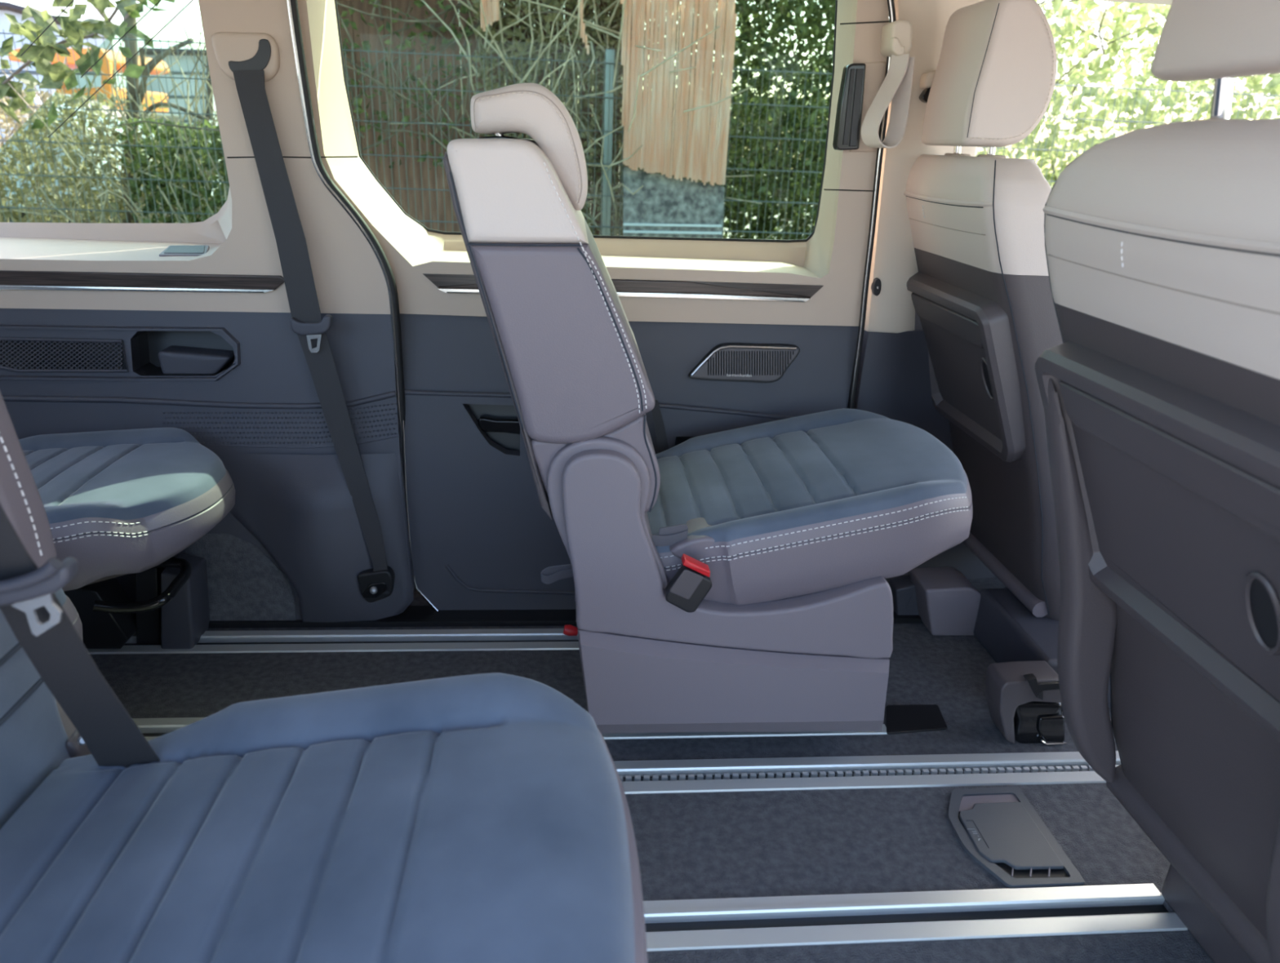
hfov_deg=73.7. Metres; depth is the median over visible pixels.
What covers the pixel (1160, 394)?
seat
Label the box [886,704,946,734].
floor plate
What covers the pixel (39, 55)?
tree
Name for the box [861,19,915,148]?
strap loop
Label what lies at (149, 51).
shed
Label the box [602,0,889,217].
ivy hedge
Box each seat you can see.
[0,391,647,962]
[18,427,235,648]
[54,588,83,737]
[443,82,973,733]
[888,0,1111,710]
[1035,0,1279,962]
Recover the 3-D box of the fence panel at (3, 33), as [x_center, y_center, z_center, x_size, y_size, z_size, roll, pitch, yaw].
[-3.306,-1.813,5.507,1.780,2.030,0.059,0,22,-5]
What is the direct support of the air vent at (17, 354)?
in the wall at (104, 326)
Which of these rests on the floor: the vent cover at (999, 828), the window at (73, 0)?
the vent cover at (999, 828)
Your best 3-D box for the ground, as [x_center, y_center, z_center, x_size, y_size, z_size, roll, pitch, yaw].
[-1.202,-4.100,14.467,80.000,0.200,90.000,0,22,-5]
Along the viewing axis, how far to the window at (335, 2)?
1.79 m
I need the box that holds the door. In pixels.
[297,0,888,611]
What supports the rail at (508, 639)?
on the floor
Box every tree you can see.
[0,0,175,128]
[93,0,208,222]
[109,0,599,169]
[386,0,762,235]
[974,0,1279,188]
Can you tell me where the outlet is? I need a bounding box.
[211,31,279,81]
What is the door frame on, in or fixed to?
attached to the wall at (104, 326)
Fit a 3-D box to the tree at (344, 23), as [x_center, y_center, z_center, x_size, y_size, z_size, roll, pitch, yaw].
[-1.756,-3.251,5.361,3.003,2.455,1.596,0,22,-5]
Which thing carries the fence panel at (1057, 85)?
on the ground
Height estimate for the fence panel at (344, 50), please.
2.030 m
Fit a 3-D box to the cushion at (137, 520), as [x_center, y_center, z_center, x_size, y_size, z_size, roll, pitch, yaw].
[-0.989,0.057,1.450,0.566,0.159,0.434,0,22,-5]
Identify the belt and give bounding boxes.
[0,502,159,768]
[232,70,395,602]
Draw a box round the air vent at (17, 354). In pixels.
[0,337,128,372]
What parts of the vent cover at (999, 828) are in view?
hatch lid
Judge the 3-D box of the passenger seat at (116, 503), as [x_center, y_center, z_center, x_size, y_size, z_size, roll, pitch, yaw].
[-1.124,-0.076,1.385,0.848,0.956,0.435,0,22,-5]
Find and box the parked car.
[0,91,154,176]
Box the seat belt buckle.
[664,554,711,613]
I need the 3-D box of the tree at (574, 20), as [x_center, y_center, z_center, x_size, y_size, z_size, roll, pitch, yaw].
[-0.493,-2.715,5.626,2.738,3.794,1.777,7,22,11]
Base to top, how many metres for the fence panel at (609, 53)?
2.030 m
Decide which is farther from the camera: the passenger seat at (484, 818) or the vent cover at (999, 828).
the vent cover at (999, 828)
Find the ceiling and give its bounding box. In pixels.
[1092,0,1173,4]
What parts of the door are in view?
handle, panel, window trim, panel, speaker frame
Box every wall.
[0,0,923,628]
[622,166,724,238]
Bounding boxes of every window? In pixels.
[20,0,193,137]
[334,0,837,242]
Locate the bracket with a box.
[985,661,1066,745]
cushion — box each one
[48,468,235,591]
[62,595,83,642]
[598,729,647,962]
[658,470,973,605]
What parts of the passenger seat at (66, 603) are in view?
seat panel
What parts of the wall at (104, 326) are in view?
bin frame, trim, trim, carpet panel, sill trim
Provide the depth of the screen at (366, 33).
5.75 m
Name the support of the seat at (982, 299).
on the floor
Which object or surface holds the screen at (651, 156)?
hanging from the tree at (574, 20)
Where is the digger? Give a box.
[8,48,193,222]
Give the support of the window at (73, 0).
in the wall at (104, 326)
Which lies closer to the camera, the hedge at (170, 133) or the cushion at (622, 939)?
the cushion at (622, 939)
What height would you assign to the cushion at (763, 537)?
0.235 m
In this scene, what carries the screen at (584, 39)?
attached to the tree at (574, 20)
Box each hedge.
[0,24,216,222]
[17,0,229,222]
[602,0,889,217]
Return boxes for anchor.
[919,71,935,103]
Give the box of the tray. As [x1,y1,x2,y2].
[159,245,209,256]
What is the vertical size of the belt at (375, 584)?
0.971 m
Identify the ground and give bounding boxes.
[3,165,1052,239]
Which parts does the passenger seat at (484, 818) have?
backrest, seat panel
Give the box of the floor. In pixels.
[90,574,1213,962]
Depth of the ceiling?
1.93 m
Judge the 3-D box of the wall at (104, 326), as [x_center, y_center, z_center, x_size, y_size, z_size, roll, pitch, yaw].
[-0.597,-0.305,1.732,2.500,1.377,0.449,0,22,-5]
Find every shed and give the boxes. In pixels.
[0,1,195,208]
[142,48,222,195]
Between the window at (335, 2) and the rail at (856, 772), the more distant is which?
the window at (335, 2)
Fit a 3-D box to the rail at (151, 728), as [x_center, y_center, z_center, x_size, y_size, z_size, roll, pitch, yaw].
[-0.671,0.441,1.447,2.216,0.056,0.076,0,22,-5]
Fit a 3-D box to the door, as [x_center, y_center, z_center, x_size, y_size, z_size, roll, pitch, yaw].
[-0.049,-0.368,1.729,1.122,1.312,0.290,0,22,-5]
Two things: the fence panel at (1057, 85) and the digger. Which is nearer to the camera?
the fence panel at (1057, 85)
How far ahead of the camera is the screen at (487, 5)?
5.11 m
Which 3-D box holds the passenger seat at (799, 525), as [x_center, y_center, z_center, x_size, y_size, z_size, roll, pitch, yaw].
[0.138,-0.112,1.426,0.831,0.970,0.502,0,22,-5]
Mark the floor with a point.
(691, 846)
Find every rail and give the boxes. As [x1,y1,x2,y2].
[87,628,578,654]
[132,717,887,741]
[613,751,1120,794]
[643,883,1187,951]
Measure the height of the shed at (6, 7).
2.780 m
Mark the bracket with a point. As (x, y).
(1024, 699)
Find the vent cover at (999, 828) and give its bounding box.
[947,786,1084,888]
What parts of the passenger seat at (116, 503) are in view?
seat panel, support plate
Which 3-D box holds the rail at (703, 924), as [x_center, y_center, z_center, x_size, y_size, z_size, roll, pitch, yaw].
[-0.508,0.596,1.077,2.480,0.056,0.077,0,22,-5]
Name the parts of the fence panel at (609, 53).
fence post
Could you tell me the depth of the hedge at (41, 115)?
5.70 m
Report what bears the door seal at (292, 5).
attached to the wall at (104, 326)
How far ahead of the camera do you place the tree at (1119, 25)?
6.52 m
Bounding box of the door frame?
[848,0,896,408]
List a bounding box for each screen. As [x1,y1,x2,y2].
[336,0,632,235]
[480,0,498,31]
[577,0,589,54]
[620,0,737,186]
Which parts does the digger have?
cab post, cab post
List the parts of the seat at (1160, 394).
backrest, backrest, headrest post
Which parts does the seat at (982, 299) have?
headrest post, backrest, backrest, headrest post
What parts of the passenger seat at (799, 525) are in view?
headrest post, backrest, backrest, backrest, panel, seat panel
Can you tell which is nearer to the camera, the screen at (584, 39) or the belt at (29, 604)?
the belt at (29, 604)
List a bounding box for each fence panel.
[0,29,229,222]
[342,46,609,235]
[601,48,832,239]
[976,81,1279,186]
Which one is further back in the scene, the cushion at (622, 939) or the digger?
the digger
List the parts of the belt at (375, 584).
anchor plate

